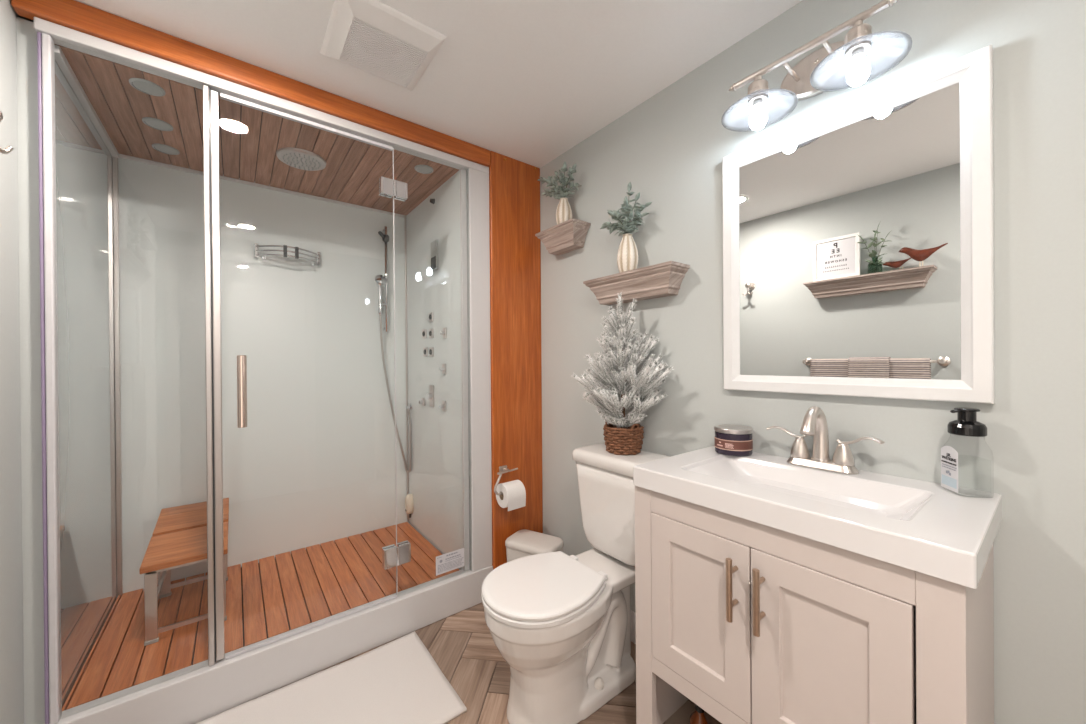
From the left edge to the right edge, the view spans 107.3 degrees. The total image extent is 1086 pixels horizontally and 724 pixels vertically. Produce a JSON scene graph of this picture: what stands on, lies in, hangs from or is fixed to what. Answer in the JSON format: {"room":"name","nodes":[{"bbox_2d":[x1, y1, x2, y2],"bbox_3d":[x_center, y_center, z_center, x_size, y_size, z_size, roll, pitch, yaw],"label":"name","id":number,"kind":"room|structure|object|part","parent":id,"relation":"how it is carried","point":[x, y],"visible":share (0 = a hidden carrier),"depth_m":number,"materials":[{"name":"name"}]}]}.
{"room":"bathroom","nodes":[
{"label":"bathroom","id":0,"kind":"room"},
{"bbox_2d":[0,0,31,723],"bbox_3d":[-1.001,0.072,0.445,0.100,2.220,3.550,-1,0,-38],"label":"wall","id":1,"kind":"structure","parent":0,"point":[11,586],"depth_m":1.06,"materials":[{"name":"paint"}]},
{"bbox_2d":[0,111,12,153],"bbox_3d":[-1.215,-0.516,0.859,0.076,0.100,0.081,-1,0,-38],"label":"robe hook","id":2,"kind":"object","parent":1,"relation":"attached to","point":[7,149],"visible":1,"depth_m":0.90,"materials":[{"name":"silver metal"}]},
{"bbox_2d":[16,17,44,723],"bbox_3d":[-1.446,0.113,1.131,0.049,2.142,0.020,-1,0,-38],"label":"trim","id":3,"kind":"structure","parent":1,"relation":"attached to","point":[26,35],"depth_m":1.12,"materials":[{"name":"paint"}]},
{"bbox_2d":[31,0,801,167],"bbox_3d":[-0.262,-1.085,1.019,1.990,0.080,3.550,-1,0,-38],"label":"ceiling","id":4,"kind":"structure","parent":0,"point":[526,81],"depth_m":1.34,"materials":[{"name":"paint"}]},
{"bbox_2d":[320,0,445,90],"bbox_3d":[-0.528,-1.031,1.311,0.311,0.024,0.318,-1,0,-38],"label":"exhaust fan","id":5,"kind":"object","parent":4,"relation":"attached to","point":[372,37],"visible":1,"depth_m":1.28,"materials":[{"name":"white plastic"}]},
{"bbox_2d":[257,603,635,723],"bbox_3d":[-0.244,1.205,1.025,1.990,0.060,3.550,-1,0,-38],"label":"floor","id":6,"kind":"structure","parent":0,"point":[461,644],"depth_m":1.52,"materials":[{"name":"wood"}]},
{"bbox_2d":[34,17,492,723],"bbox_3d":[-1.071,0.108,1.862,1.443,2.140,0.866,-1,0,-38],"label":"cabin","id":7,"kind":"object","parent":6,"relation":"on","point":[340,407],"visible":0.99,"depth_m":1.84,"materials":[{"name":"clear glass"}]},
{"bbox_3d":[-1.657,0.066,1.459,0.008,1.977,0.768,-1,0,-38],"label":"panel","id":8,"kind":"part","parent":7,"relation":"part of","materials":[{"name":"clear glass"}]},
{"bbox_2d":[139,498,228,645],"bbox_3d":[-1.490,0.849,1.698,0.244,0.351,0.547,-1,0,-38],"label":"stool","id":9,"kind":"object","parent":7,"relation":"on","point":[178,539],"visible":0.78,"depth_m":1.57,"materials":[{"name":"brown wood"}]},
{"bbox_3d":[-1.427,0.879,1.456,0.034,0.267,0.010,-1,0,-38],"label":"leg","id":10,"kind":"part","parent":9,"relation":"part of","materials":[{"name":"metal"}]},
{"bbox_3d":[-1.539,0.916,1.602,0.010,0.018,0.355,-1,0,-38],"label":"rail","id":11,"kind":"part","parent":9,"relation":"part of","materials":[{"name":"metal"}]},
{"bbox_3d":[-1.651,0.862,1.747,0.034,0.304,0.010,-1,0,-38],"label":"leg","id":12,"kind":"part","parent":9,"relation":"part of","materials":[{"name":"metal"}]},
{"bbox_3d":[-1.272,0.878,1.576,0.034,0.267,0.010,-1,0,-38],"label":"leg","id":13,"kind":"part","parent":9,"relation":"part of","materials":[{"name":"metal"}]},
{"bbox_3d":[-0.870,0.044,1.546,0.581,1.928,0.008,-1,0,-38],"label":"glass door","id":14,"kind":"part","parent":7,"relation":"part of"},
{"bbox_3d":[-1.155,-0.916,1.850,1.280,0.022,0.768,-1,0,-38],"label":"ceiling trim","id":15,"kind":"part","parent":7,"relation":"part of","materials":[{"name":"brown wood"}]},
{"bbox_3d":[-1.056,0.100,1.402,0.027,0.246,0.119,-1,0,-38],"label":"door handle","id":16,"kind":"part","parent":7,"relation":"part of","materials":[{"name":"silver metal"}]},
{"bbox_3d":[-0.854,-0.946,1.566,1.443,0.034,0.051,-1,0,-38],"label":"header rail","id":17,"kind":"part","parent":7,"relation":"part of","materials":[{"name":"silver metal"}]},
{"bbox_3d":[-1.381,0.062,2.163,1.290,1.977,0.008,-1,0,-38],"label":"panel","id":18,"kind":"part","parent":7,"relation":"part of","materials":[{"name":"glass"}]},
{"bbox_3d":[-0.838,1.097,1.572,1.443,0.159,0.069,-1,0,-38],"label":"sill","id":19,"kind":"part","parent":7,"relation":"part of","materials":[{"name":"white plastic"}]},
{"bbox_2d":[254,243,320,265],"bbox_3d":[-1.342,-0.570,2.116,0.301,0.080,0.116,-1,0,-38],"label":"shower caddy","id":20,"kind":"object","parent":7,"relation":"attached to","point":[318,254],"visible":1,"depth_m":2.06,"materials":[{"name":"silver metal"}]},
{"bbox_3d":[-1.334,-0.572,2.105,0.289,0.009,0.089,-1,0,-38],"label":"rail","id":21,"kind":"part","parent":20,"relation":"part of","materials":[{"name":"silver metal"}]},
{"bbox_3d":[-1.334,-0.595,2.105,0.289,0.009,0.089,-1,0,-38],"label":"rail","id":22,"kind":"part","parent":20,"relation":"part of","materials":[{"name":"silver metal"}]},
{"bbox_2d":[405,494,413,517],"bbox_3d":[-0.836,0.897,2.490,0.040,0.147,0.060,-1,0,-38],"label":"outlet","id":23,"kind":"object","parent":7,"relation":"attached to","point":[409,499],"depth_m":2.47,"materials":[{"name":"plastic"}]},
{"bbox_3d":[-0.631,0.190,2.221,0.022,0.043,0.043,-1,0,-38],"label":"knob","id":24,"kind":"part","parent":7,"relation":"part of","materials":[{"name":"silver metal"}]},
{"bbox_3d":[-0.621,0.190,2.228,0.008,0.120,0.052,-1,0,-38],"label":"valve plate","id":25,"kind":"part","parent":7,"relation":"part of","materials":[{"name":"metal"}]},
{"bbox_3d":[-0.630,0.056,2.252,0.008,1.977,0.768,-1,0,-38],"label":"panel","id":26,"kind":"part","parent":7,"relation":"part of","materials":[{"name":"glass"}]},
{"bbox_3d":[-0.591,-0.578,2.178,0.012,0.160,0.080,-1,0,-38],"label":"control panel","id":27,"kind":"part","parent":7,"relation":"part of","materials":[{"name":"grey plastic"}]},
{"bbox_3d":[-0.517,0.231,2.096,0.008,0.056,0.036,-1,0,-38],"label":"valve plate","id":28,"kind":"part","parent":7,"relation":"part of","materials":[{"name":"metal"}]},
{"bbox_3d":[-0.517,0.037,2.092,0.008,0.056,0.036,-1,0,-38],"label":"valve plate","id":29,"kind":"part","parent":7,"relation":"part of","materials":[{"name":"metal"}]},
{"bbox_3d":[-0.513,-0.151,2.085,0.008,0.056,0.036,-1,0,-38],"label":"valve plate","id":30,"kind":"part","parent":7,"relation":"part of","materials":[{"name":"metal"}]},
{"bbox_2d":[11,0,542,569],"bbox_3d":[-0.728,0.067,1.638,1.787,2.218,0.045,-1,0,-38],"label":"surround","id":31,"kind":"object","parent":6,"relation":"on","point":[514,187],"visible":0.71,"depth_m":2.01,"materials":[{"name":"brown wood"}]},
{"bbox_2d":[494,465,517,494],"bbox_3d":[-0.184,0.582,1.981,0.169,0.120,0.072,-1,0,-38],"label":"toilet roll holder","id":32,"kind":"object","parent":31,"relation":"attached to","point":[502,469],"visible":0.77,"depth_m":1.93,"materials":[{"name":"silver metal"}]},
{"bbox_3d":[-0.182,0.586,1.978,0.169,0.112,0.065,-1,0,-38],"label":"arm","id":33,"kind":"part","parent":32,"relation":"part of","materials":[{"name":"silver metal"}]},
{"bbox_2d":[496,480,525,510],"bbox_3d":[-0.159,0.648,1.964,0.105,0.118,0.115,-1,0,-38],"label":"toilet roll","id":34,"kind":"object","parent":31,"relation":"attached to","point":[513,497],"visible":0.98,"depth_m":1.93,"materials":[{"name":"paper"}]},
{"bbox_3d":[-0.141,0.061,2.090,0.307,2.218,0.045,-1,0,-38],"label":"panel","id":35,"kind":"part","parent":31,"relation":"part of","materials":[{"name":"orange wood"}]},
{"bbox_2d":[196,631,466,723],"bbox_3d":[-0.726,1.170,1.288,0.813,0.014,0.501,-1,0,-38],"label":"bath mat","id":36,"kind":"object","parent":6,"relation":"on","point":[398,681],"visible":1,"depth_m":1.39,"materials":[{"name":"white fabric"}]},
{"bbox_2d":[505,529,563,561],"bbox_3d":[-0.041,1.008,1.922,0.260,0.324,0.171,0,0,30],"label":"trash can","id":37,"kind":"object","parent":6,"relation":"on","point":[522,543],"visible":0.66,"depth_m":1.89,"materials":[{"name":"plastic"}]},
{"bbox_2d":[481,443,670,723],"bbox_3d":[0.118,0.764,1.430,0.708,0.814,0.372,-1,0,-38],"label":"toilet","id":38,"kind":"object","parent":6,"relation":"on","point":[560,622],"visible":0.97,"depth_m":1.33,"materials":[{"name":"white ceramic"}]},
{"bbox_3d":[-0.011,0.759,1.336,0.390,0.017,0.352,-1,0,-38],"label":"seat","id":39,"kind":"part","parent":38,"relation":"part of","materials":[{"name":"plastic"}]},
{"bbox_3d":[-0.011,0.739,1.336,0.390,0.020,0.352,-1,0,-38],"label":"lid","id":40,"kind":"part","parent":38,"relation":"part of","materials":[{"name":"plastic"}]},
{"bbox_3d":[0.113,0.970,1.431,0.689,0.402,0.353,-1,0,-38],"label":"bowl","id":41,"kind":"part","parent":38,"relation":"part of","materials":[{"name":"white ceramic"}]},
{"bbox_3d":[0.312,0.577,1.580,0.200,0.348,0.352,-1,0,-38],"label":"tank","id":42,"kind":"part","parent":38,"relation":"part of","materials":[{"name":"white ceramic"}]},
{"bbox_3d":[0.309,0.380,1.578,0.218,0.050,0.372,-1,0,-38],"label":"tank lid","id":43,"kind":"part","parent":38,"relation":"part of","materials":[{"name":"white ceramic"}]},
{"bbox_2d":[572,292,673,454],"bbox_3d":[0.296,0.036,1.550,0.451,0.637,0.296,0,0,43],"label":"frosted tree","id":44,"kind":"object","parent":38,"relation":"on","point":[616,371],"visible":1,"depth_m":1.52,"materials":[{"name":"white plant"}]},
{"bbox_2d":[603,420,643,454],"bbox_3d":[0.318,0.293,1.579,0.159,0.122,0.160,-1,0,-38],"label":"basket","id":45,"kind":"object","parent":44,"relation":"attached to","point":[626,439],"depth_m":1.52,"materials":[{"name":"brown wicker"}]},
{"bbox_2d":[635,486,993,723],"bbox_3d":[0.606,0.756,0.989,0.448,0.824,0.648,-1,0,-38],"label":"bathroom vanity","id":46,"kind":"object","parent":6,"relation":"on","point":[739,620],"visible":0.84,"depth_m":0.83,"materials":[{"name":"paint"}]},
{"bbox_2d":[690,704,707,723],"bbox_3d":[0.441,1.011,1.125,0.052,0.115,0.052,-1,0,-38],"label":"bottle","id":47,"kind":"object","parent":46,"relation":"on","point":[697,717],"visible":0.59,"depth_m":1.11,"materials":[{"name":"orange glass"}]},
{"bbox_3d":[0.382,0.604,0.989,0.018,0.390,0.262,-1,0,-38],"label":"door","id":48,"kind":"part","parent":46,"relation":"part of","materials":[{"name":"paint"}]},
{"bbox_2d":[704,711,721,723],"bbox_3d":[0.577,1.000,1.097,0.180,0.134,0.220,-1,0,-38],"label":"storage basket","id":49,"kind":"object","parent":46,"relation":"on","point":[710,720],"visible":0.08,"depth_m":1.10,"materials":[{"name":"wicker"}]},
{"bbox_3d":[0.421,0.503,0.891,0.040,0.137,0.014,-1,0,-38],"label":"handle","id":50,"kind":"part","parent":46,"relation":"part of","materials":[{"name":"beige metal"}]},
{"bbox_3d":[0.457,0.503,0.845,0.040,0.137,0.014,-1,0,-38],"label":"handle","id":51,"kind":"part","parent":46,"relation":"part of","materials":[{"name":"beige metal"}]},
{"bbox_2d":[663,696,915,723],"bbox_3d":[0.627,0.945,1.005,0.379,0.277,0.616,-1,0,-38],"label":"shelf","id":52,"kind":"object","parent":46,"relation":"attached to","point":[676,709],"depth_m":1.21,"materials":[{"name":"wood"}]},
{"bbox_2d":[633,446,1001,588],"bbox_3d":[0.625,0.320,0.995,0.435,0.062,0.657,-1,0,-38],"label":"countertop","id":53,"kind":"structure","parent":46,"relation":"on","point":[925,527],"depth_m":0.85,"materials":[{"name":"stone"}]},
{"bbox_2d":[714,424,752,456],"bbox_3d":[0.604,0.246,1.268,0.112,0.084,0.112,-1,0,-38],"label":"candle jar","id":54,"kind":"object","parent":53,"relation":"on","point":[730,440],"visible":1,"depth_m":1.22,"materials":[{"name":"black glass"}]},
{"bbox_2d":[717,441,733,448],"bbox_3d":[0.562,0.257,1.237,0.007,0.016,0.053,-1,0,-37],"label":"print","id":55,"kind":"object","parent":54,"relation":"on","point":[720,444],"depth_m":1.23,"materials":[{"name":"pink"}]},
{"bbox_3d":[0.603,0.212,1.268,0.112,0.016,0.112,-1,0,-38],"label":"lid","id":56,"kind":"part","parent":54,"relation":"part of","materials":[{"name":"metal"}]},
{"bbox_2d":[766,406,884,473],"bbox_3d":[0.727,0.203,1.068,0.142,0.170,0.273,-1,0,-38],"label":"faucet","id":57,"kind":"object","parent":53,"relation":"on","point":[814,424],"visible":1,"depth_m":1.07,"materials":[{"name":"silver metal"}]},
{"bbox_3d":[0.703,0.202,1.157,0.101,0.028,0.019,0,0,44],"label":"lever","id":58,"kind":"part","parent":57,"relation":"part of","materials":[{"name":"silver metal"}]},
{"bbox_3d":[0.728,0.242,1.133,0.047,0.054,0.047,-1,0,-38],"label":"handle","id":59,"kind":"part","parent":57,"relation":"part of","materials":[{"name":"silver metal"}]},
{"bbox_3d":[0.723,0.195,1.065,0.131,0.153,0.039,-1,0,-38],"label":"spout","id":60,"kind":"part","parent":57,"relation":"part of","materials":[{"name":"silver metal"}]},
{"bbox_3d":[0.759,0.277,1.093,0.060,0.021,0.166,-1,0,-38],"label":"plate","id":61,"kind":"part","parent":57,"relation":"part of","materials":[{"name":"silver metal"}]},
{"bbox_3d":[0.790,0.241,1.052,0.047,0.054,0.047,-1,0,-38],"label":"handle","id":62,"kind":"part","parent":57,"relation":"part of","materials":[{"name":"silver metal"}]},
{"bbox_3d":[0.808,0.202,1.022,0.019,0.028,0.101,-1,0,-29],"label":"lever","id":63,"kind":"part","parent":57,"relation":"part of","materials":[{"name":"silver metal"}]},
{"bbox_2d":[941,407,993,497],"bbox_3d":[0.924,0.194,0.872,0.064,0.186,0.065,0,0,14],"label":"soap dispenser","id":64,"kind":"object","parent":53,"relation":"on","point":[966,424],"visible":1,"depth_m":0.86,"materials":[{"name":"clear glass"}]},
{"bbox_2d":[942,463,956,475],"bbox_3d":[0.893,0.238,0.879,0.001,0.021,0.042,0,0,14],"label":"print","id":65,"kind":"object","parent":64,"relation":"on","point":[948,469],"depth_m":0.88,"materials":[{"name":"grey paper"}]},
{"bbox_2d":[944,437,993,497],"bbox_3d":[0.925,0.223,0.872,0.062,0.128,0.065,0,0,14],"label":"bottle","id":66,"kind":"object","parent":64,"relation":"attached to","point":[950,454],"depth_m":0.87,"materials":[{"name":"clear glass"}]},
{"bbox_3d":[0.544,0.604,0.779,0.018,0.390,0.264,-1,0,-38],"label":"door","id":67,"kind":"part","parent":46,"relation":"part of","materials":[{"name":"paint"}]},
{"bbox_2d":[540,0,1085,723],"bbox_3d":[0.495,0.058,1.599,0.100,2.220,3.550,-1,0,-38],"label":"wall","id":68,"kind":"structure","parent":0,"point":[671,147],"depth_m":0.96,"materials":[{"name":"paint"}]},
{"bbox_2d":[535,218,590,254],"bbox_3d":[0.092,-0.596,1.939,0.112,0.101,0.282,-1,0,-38],"label":"wall shelf","id":69,"kind":"object","parent":68,"relation":"attached to","point":[567,236],"visible":1,"depth_m":1.89,"materials":[{"name":"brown wood"}]},
{"bbox_2d":[556,197,571,223],"bbox_3d":[0.101,-0.714,1.917,0.079,0.135,0.079,-1,0,-38],"label":"vase","id":70,"kind":"object","parent":69,"relation":"on","point":[563,211],"visible":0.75,"depth_m":1.89,"materials":[{"name":"ceramic"}]},
{"bbox_2d":[537,162,581,198],"bbox_3d":[0.064,-0.850,1.917,0.140,0.199,0.294,-1,0,-38],"label":"eucalyptus sprigs","id":71,"kind":"object","parent":70,"relation":"in","point":[557,191],"visible":0.94,"depth_m":1.90,"materials":[{"name":"green plant"}]},
{"bbox_2d":[631,610,635,643],"bbox_3d":[0.739,1.107,1.203,0.014,0.120,2.430,-1,0,-38],"label":"baseboard","id":72,"kind":"structure","parent":68,"relation":"attached to","point":[633,614],"depth_m":1.66,"materials":[{"name":"white paint"}]},
{"bbox_2d":[583,261,689,304],"bbox_3d":[0.356,-0.302,1.601,0.112,0.101,0.445,-1,0,-38],"label":"wall shelf","id":73,"kind":"object","parent":68,"relation":"attached to","point":[664,279],"visible":1,"depth_m":1.54,"materials":[{"name":"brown wood"}]},
{"bbox_2d":[617,233,638,272],"bbox_3d":[0.340,-0.431,1.606,0.083,0.158,0.083,-1,0,-38],"label":"vase","id":74,"kind":"object","parent":73,"relation":"on","point":[627,256],"visible":0.87,"depth_m":1.58,"materials":[{"name":"ceramic"}]},
{"bbox_2d":[600,182,651,235],"bbox_3d":[0.314,-0.597,1.595,0.130,0.234,0.247,-1,0,-38],"label":"eucalyptus sprigs","id":75,"kind":"object","parent":74,"relation":"in","point":[623,224],"visible":0.97,"depth_m":1.58,"materials":[{"name":"green plant"}]},
{"bbox_2d":[721,0,911,131],"bbox_3d":[0.699,-0.774,1.065,0.216,0.208,0.426,-1,0,-38],"label":"vanity light","id":76,"kind":"object","parent":68,"relation":"attached to","point":[863,56],"visible":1,"depth_m":1.04,"materials":[{"name":"white glass"}]},
{"bbox_2d":[747,76,768,129],"bbox_3d":[0.619,-0.744,1.150,0.055,0.148,0.055,-1,0,-38],"label":"bulb","id":77,"kind":"object","parent":76,"relation":"attached to","point":[756,104],"depth_m":1.14,"materials":[{"name":"white glass"}]},
{"bbox_3d":[0.619,-0.738,1.150,0.193,0.042,0.193,-1,0,-38],"label":"lamp shade","id":78,"kind":"part","parent":76,"relation":"part of","materials":[{"name":"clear glass"}]},
{"bbox_3d":[0.700,-0.821,1.129,0.097,0.020,0.011,-1,0,-38],"label":"arm","id":79,"kind":"part","parent":76,"relation":"part of","materials":[{"name":"silver metal"}]},
{"bbox_3d":[0.774,-0.818,1.126,0.022,0.120,0.196,-1,0,-38],"label":"mounting plate","id":80,"kind":"part","parent":76,"relation":"part of","materials":[{"name":"silver metal"}]},
{"bbox_3d":[0.758,-0.822,1.054,0.097,0.020,0.011,-1,0,-38],"label":"arm","id":81,"kind":"part","parent":76,"relation":"part of","materials":[{"name":"silver metal"}]},
{"bbox_2d":[844,20,871,86],"bbox_3d":[0.761,-0.744,0.966,0.055,0.148,0.055,-1,0,-38],"label":"bulb","id":82,"kind":"object","parent":76,"relation":"attached to","point":[856,63],"depth_m":0.96,"materials":[{"name":"white glass"}]},
{"bbox_3d":[0.761,-0.739,0.966,0.193,0.042,0.193,-1,0,-38],"label":"lamp shade","id":83,"kind":"part","parent":76,"relation":"part of","materials":[{"name":"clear glass"}]},
{"bbox_2d":[722,44,994,403],"bbox_3d":[0.793,-0.296,1.104,0.026,0.775,0.601,-1,0,-38],"label":"wall mirror","id":84,"kind":"object","parent":68,"relation":"attached to","point":[858,236],"visible":1,"depth_m":1.03,"materials":[{"name":"white paint"}]},
{"bbox_2d":[739,83,960,379],"bbox_3d":[0.797,-0.296,1.108,0.008,0.677,0.503,-1,0,-38],"label":"mirror glass","id":85,"kind":"object","parent":84,"relation":"attached to","point":[850,227],"depth_m":1.05,"materials":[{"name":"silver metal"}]}
]}

